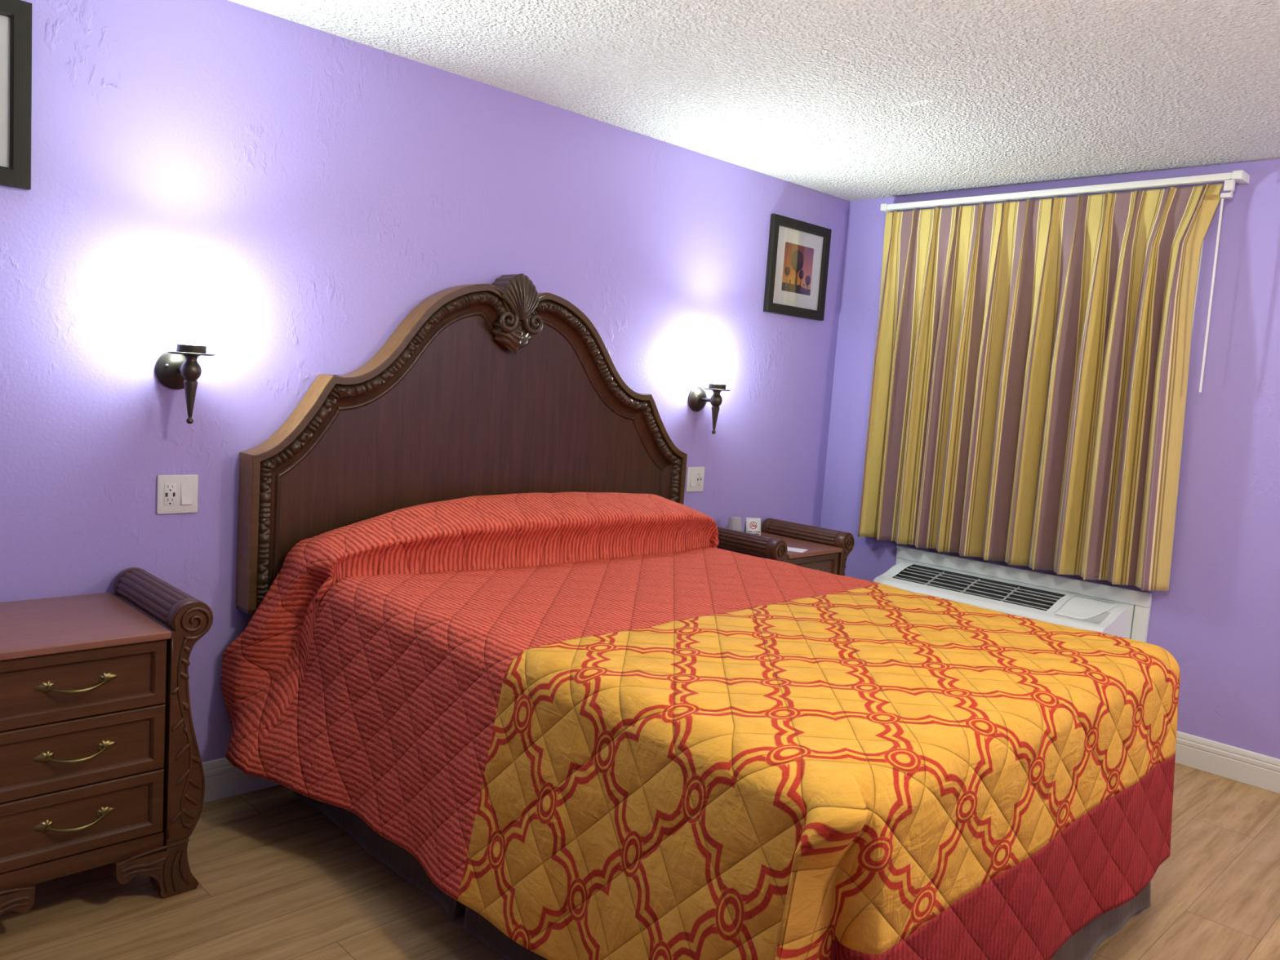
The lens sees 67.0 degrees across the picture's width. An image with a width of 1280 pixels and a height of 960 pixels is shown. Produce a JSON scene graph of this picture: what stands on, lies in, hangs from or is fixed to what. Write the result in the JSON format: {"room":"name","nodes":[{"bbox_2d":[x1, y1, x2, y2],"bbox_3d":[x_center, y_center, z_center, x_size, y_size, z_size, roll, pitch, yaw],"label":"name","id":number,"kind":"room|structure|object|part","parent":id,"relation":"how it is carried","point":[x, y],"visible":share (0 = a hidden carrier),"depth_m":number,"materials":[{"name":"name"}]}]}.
{"room":"hotel room","nodes":[
{"label":"hotel room","id":0,"kind":"room"},
{"bbox_2d":[0,0,848,762],"bbox_3d":[-1.232,-0.202,3.092,6.440,2.440,0.120,-2,8,-45],"label":"wall","id":1,"kind":"structure","parent":0,"point":[313,188],"depth_m":3.02,"materials":[{"name":"purple paint"}]},
{"bbox_2d":[0,0,31,190],"bbox_3d":[-1.748,-0.986,2.342,0.474,0.466,0.026,-2,8,-45],"label":"framed picture","id":2,"kind":"object","parent":1,"relation":"attached to","point":[15,15],"visible":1,"depth_m":2.48,"materials":[{"name":"black wood"}]},
{"bbox_2d":[156,474,198,514],"bbox_3d":[-1.380,0.043,2.891,0.117,0.117,0.014,-2,8,-45],"label":"outlet plate","id":3,"kind":"object","parent":1,"relation":"attached to","point":[175,494],"visible":1,"depth_m":2.89,"materials":[{"name":"white plastic"}]},
{"bbox_2d":[164,483,176,506],"bbox_3d":[-1.396,0.043,2.874,0.033,0.066,0.002,-2,8,-45],"label":"receptacle","id":4,"kind":"object","parent":3,"relation":"attached to","point":[170,489],"depth_m":2.87,"materials":[{"name":"white plastic"}]},
{"bbox_3d":[-1.363,0.043,2.907,0.033,0.066,0.001,-2,8,-45],"label":"switch frame","id":5,"kind":"part","parent":3,"relation":"part of","materials":[{"name":"white plastic"}]},
{"bbox_2d":[181,484,191,504],"bbox_3d":[-1.361,0.043,2.904,0.029,0.062,0.006,-2,8,-45],"label":"rocker switch","id":6,"kind":"object","parent":3,"relation":"attached to","point":[186,489],"depth_m":2.90,"materials":[{"name":"white plastic"}]},
{"bbox_2d":[155,284,215,423],"bbox_3d":[-1.300,-0.362,2.782,0.126,0.397,0.181,-2,8,-45],"label":"wall sconce","id":7,"kind":"object","parent":1,"relation":"attached to","point":[179,368],"visible":1,"depth_m":2.75,"materials":[{"name":"brown metal"}]},
{"bbox_3d":[-1.288,-0.259,2.772,0.055,0.198,0.055,-2,8,-45],"label":"stem","id":8,"kind":"part","parent":7,"relation":"part of","materials":[{"name":"brown metal"}]},
{"bbox_3d":[-1.273,-0.469,2.751,0.065,0.175,0.065,-2,8,-45],"label":"lamp bulb","id":9,"kind":"part","parent":7,"relation":"part of","materials":[{"name":"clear glass"}]},
{"bbox_2d":[201,757,279,803],"bbox_3d":[-1.270,0.952,3.154,6.182,0.130,0.014,-2,8,-45],"label":"baseboard","id":10,"kind":"structure","parent":1,"relation":"attached to","point":[223,780],"depth_m":3.09,"materials":[{"name":"white paint"}]},
{"bbox_2d":[235,273,687,613],"bbox_3d":[-0.499,-0.186,3.638,1.950,1.164,0.128,-2,8,-45],"label":"headboard","id":11,"kind":"object","parent":1,"relation":"attached to","point":[504,386],"visible":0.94,"depth_m":3.48,"materials":[{"name":"brown wood"}]},
{"bbox_3d":[-0.517,-0.113,3.659,1.733,0.989,0.001,-2,8,-45],"label":"panel","id":12,"kind":"part","parent":11,"relation":"part of","materials":[{"name":"brown wood"}]},
{"bbox_2d":[685,466,704,492],"bbox_3d":[0.260,-0.003,4.505,0.117,0.117,0.014,-2,8,-45],"label":"outlet plate","id":13,"kind":"object","parent":1,"relation":"attached to","point":[695,475],"visible":1,"depth_m":4.50,"materials":[{"name":"white plastic"}]},
{"bbox_2d":[689,472,695,486],"bbox_3d":[0.247,-0.002,4.487,0.029,0.062,0.006,-2,8,-45],"label":"rocker switch","id":14,"kind":"object","parent":13,"relation":"attached to","point":[692,475],"depth_m":4.49,"materials":[{"name":"white plastic"}]},
{"bbox_2d":[696,472,702,486],"bbox_3d":[0.277,-0.003,4.521,0.033,0.066,0.002,-2,8,-45],"label":"receptacle","id":15,"kind":"object","parent":13,"relation":"attached to","point":[699,475],"depth_m":4.52,"materials":[{"name":"white plastic"}]},
{"bbox_2d":[688,346,730,434],"bbox_3d":[0.328,-0.409,4.384,0.126,0.397,0.181,-2,8,-45],"label":"wall sconce","id":16,"kind":"object","parent":1,"relation":"attached to","point":[697,398],"visible":1,"depth_m":4.35,"materials":[{"name":"brown metal"}]},
{"bbox_3d":[0.310,-0.364,4.403,0.017,0.017,0.076,-2,8,-45],"label":"arm","id":17,"kind":"part","parent":16,"relation":"part of","materials":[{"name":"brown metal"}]},
{"bbox_3d":[0.340,-0.306,4.375,0.055,0.198,0.055,-2,8,-45],"label":"stem","id":18,"kind":"part","parent":16,"relation":"part of","materials":[{"name":"brown metal"}]},
{"bbox_3d":[0.355,-0.516,4.354,0.065,0.175,0.065,-2,8,-45],"label":"lamp bulb","id":19,"kind":"part","parent":16,"relation":"part of","materials":[{"name":"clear glass"}]},
{"bbox_2d":[763,213,831,320],"bbox_3d":[0.794,-1.056,4.845,0.474,0.466,0.026,-2,8,-45],"label":"framed picture","id":20,"kind":"object","parent":1,"relation":"attached to","point":[798,254],"visible":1,"depth_m":4.83,"materials":[{"name":"black wood"}]},
{"bbox_2d":[781,241,813,295],"bbox_3d":[0.792,-1.056,4.846,0.240,0.236,0.001,-2,8,-45],"label":"art print","id":21,"kind":"object","parent":20,"relation":"attached to","point":[797,257],"depth_m":4.84},
{"bbox_2d":[0,762,1279,959],"bbox_3d":[0.398,1.352,1.482,6.440,0.100,5.040,-2,8,-45],"label":"floor","id":22,"kind":"structure","parent":0,"point":[277,878],"depth_m":2.61,"materials":[{"name":"laminate"}]},
{"bbox_2d":[0,567,213,916],"bbox_3d":[-1.515,0.674,2.492,0.626,0.778,0.505,-2,8,-45],"label":"nightstand","id":23,"kind":"object","parent":22,"relation":"on","point":[100,761],"visible":1,"depth_m":2.39,"materials":[{"name":"brown wood"}]},
{"bbox_3d":[-1.361,0.829,2.340,0.180,0.033,0.038,-2,8,-45],"label":"handle","id":24,"kind":"part","parent":23,"relation":"part of","materials":[{"name":"gold metal"}]},
{"bbox_3d":[-1.349,0.659,2.322,0.180,0.033,0.038,-2,8,-45],"label":"handle","id":25,"kind":"part","parent":23,"relation":"part of","materials":[{"name":"gold metal"}]},
{"bbox_3d":[-1.337,0.489,2.305,0.180,0.033,0.038,-2,8,-45],"label":"handle","id":26,"kind":"part","parent":23,"relation":"part of","materials":[{"name":"gold metal"}]},
{"bbox_3d":[-1.372,0.827,2.351,0.401,0.166,0.019,-2,8,-45],"label":"drawer","id":27,"kind":"part","parent":23,"relation":"part of","materials":[{"name":"brown wood"}]},
{"bbox_3d":[-1.360,0.658,2.334,0.401,0.168,0.019,-2,8,-45],"label":"drawer","id":28,"kind":"part","parent":23,"relation":"part of","materials":[{"name":"brown wood"}]},
{"bbox_3d":[-1.348,0.488,2.317,0.401,0.168,0.019,-2,8,-45],"label":"drawer","id":29,"kind":"part","parent":23,"relation":"part of","materials":[{"name":"brown wood"}]},
{"bbox_3d":[-1.333,0.596,2.672,0.102,0.625,0.486,-2,8,-45],"label":"panel","id":30,"kind":"part","parent":23,"relation":"part of","materials":[{"name":"brown wood"}]},
{"bbox_2d":[716,517,854,575],"bbox_3d":[0.612,0.613,4.586,0.626,0.778,0.505,-2,8,-45],"label":"nightstand","id":31,"kind":"object","parent":22,"relation":"on","point":[828,550],"visible":0.32,"depth_m":4.49,"materials":[{"name":"brown wood"}]},
{"bbox_2d":[727,515,742,531],"bbox_3d":[0.449,0.226,4.579,0.074,0.104,0.074,-2,8,-45],"label":"plastic cup","id":32,"kind":"object","parent":31,"relation":"on","point":[735,522],"visible":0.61,"depth_m":4.55,"materials":[{"name":"white plastic"}]},
{"bbox_2d":[743,517,760,535],"bbox_3d":[0.538,0.230,4.626,0.074,0.099,0.049,3,6,-13],"label":"card","id":33,"kind":"object","parent":31,"relation":"on","point":[753,525],"visible":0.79,"depth_m":4.62,"materials":[{"name":"white paper"}]},
{"bbox_3d":[0.427,0.545,4.404,0.102,0.625,0.486,-2,8,-45],"label":"panel","id":34,"kind":"part","parent":31,"relation":"part of","materials":[{"name":"brown wood"}]},
{"bbox_2d":[786,546,808,552],"bbox_3d":[0.680,0.313,4.384,0.140,0.001,0.100,7,6,25],"label":"paper sheet","id":35,"kind":"object","parent":31,"relation":"on","point":[789,548],"visible":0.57,"depth_m":4.37,"materials":[{"name":"white paper"}]},
{"bbox_3d":[0.795,0.534,4.766,0.102,0.625,0.486,-2,8,-45],"label":"panel","id":36,"kind":"part","parent":31,"relation":"part of","materials":[{"name":"brown wood"}]},
{"bbox_3d":[0.779,0.426,4.411,0.401,0.168,0.019,-2,8,-45],"label":"drawer","id":37,"kind":"part","parent":31,"relation":"part of","materials":[{"name":"brown wood"}]},
{"bbox_3d":[0.230,0.772,2.972,1.585,0.732,2.065,-2,8,-45],"label":"bed","id":38,"kind":"object","parent":22,"relation":"on","visible":0},
{"bbox_2d":[221,492,1180,959],"bbox_3d":[0.125,0.554,2.839,1.931,0.793,2.234,-2,8,-45],"label":"bedspread","id":39,"kind":"object","parent":38,"relation":"on","point":[601,728],"visible":1,"depth_m":2.23,"materials":[{"name":"red fabric"}]},
{"bbox_2d":[293,791,1151,959],"bbox_3d":[0.210,0.900,2.940,1.672,0.438,2.074,-2,8,-45],"label":"bed skirt","id":40,"kind":"object","parent":38,"relation":"on","point":[1083,944],"visible":0.06,"depth_m":2.60,"materials":[{"name":"brown fabric"}]},
{"bbox_3d":[-0.767,0.848,2.777,0.038,0.438,0.925,-2,8,-45],"label":"panel","id":41,"kind":"part","parent":40,"relation":"part of","materials":[{"name":"brown fabric"}]},
{"bbox_3d":[-0.052,0.971,2.049,0.045,0.438,1.051,-2,8,-45],"label":"panel","id":42,"kind":"part","parent":40,"relation":"part of","materials":[{"name":"brown fabric"}]},
{"bbox_3d":[0.910,1.021,2.217,1.575,0.438,0.045,-2,8,-45],"label":"foot panel","id":43,"kind":"part","parent":40,"relation":"part of","materials":[{"name":"brown fabric"}]},
{"bbox_2d":[227,0,1279,201],"bbox_3d":[0.574,-1.169,1.229,6.440,0.100,5.040,-2,8,-45],"label":"ceiling","id":44,"kind":"structure","parent":0,"point":[849,100],"depth_m":3.09,"materials":[{"name":"white paint"}]},
{"bbox_2d":[820,159,1279,759],"bbox_3d":[2.737,0.027,3.572,0.120,2.440,4.800,-2,8,-45],"label":"wall","id":45,"kind":"structure","parent":0,"point":[1218,616],"depth_m":3.90,"materials":[{"name":"purple paint"}]},
{"bbox_2d":[873,546,1152,642],"bbox_3d":[1.596,0.678,4.404,0.364,0.544,1.201,-2,8,-45],"label":"air conditioner","id":46,"kind":"object","parent":45,"relation":"attached to","point":[1111,610],"visible":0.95,"depth_m":4.32,"materials":[{"name":"plastic"}]},
{"bbox_2d":[901,571,1054,610],"bbox_3d":[1.537,0.509,4.446,0.178,0.086,0.744,-2,8,-45],"label":"grille","id":47,"kind":"object","parent":46,"relation":"attached to","point":[1034,598],"depth_m":4.44,"materials":[{"name":"grey plastic"}]},
{"bbox_3d":[1.886,0.545,4.093,0.215,0.056,0.176,-2,8,-45],"label":"control door","id":48,"kind":"part","parent":46,"relation":"part of","materials":[{"name":"plastic"}]},
{"bbox_2d":[880,169,1249,392],"bbox_3d":[1.770,-0.577,4.412,0.182,1.438,1.595,-2,8,-45],"label":"curtain rod","id":49,"kind":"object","parent":45,"relation":"in","point":[1197,285],"depth_m":4.02,"materials":[{"name":"white paint"}]},
{"bbox_2d":[857,183,1223,591],"bbox_3d":[1.691,-0.441,4.392,0.146,1.635,1.508,-2,8,-45],"label":"curtain","id":50,"kind":"object","parent":49,"relation":"hanging from","point":[1031,362],"visible":1,"depth_m":4.29,"materials":[{"name":"fabric"}]},
{"bbox_3d":[1.768,-0.864,4.361,0.118,0.858,1.595,-2,8,-45],"label":"curtain rail","id":51,"kind":"part","parent":49,"relation":"part of","materials":[{"name":"white metal"}]},
{"bbox_2d":[1174,730,1279,793],"bbox_3d":[2.609,1.173,3.640,0.014,0.130,4.797,-2,8,-45],"label":"baseboard","id":52,"kind":"structure","parent":45,"relation":"attached to","point":[1241,765],"depth_m":3.88,"materials":[{"name":"white paint"}]}
]}

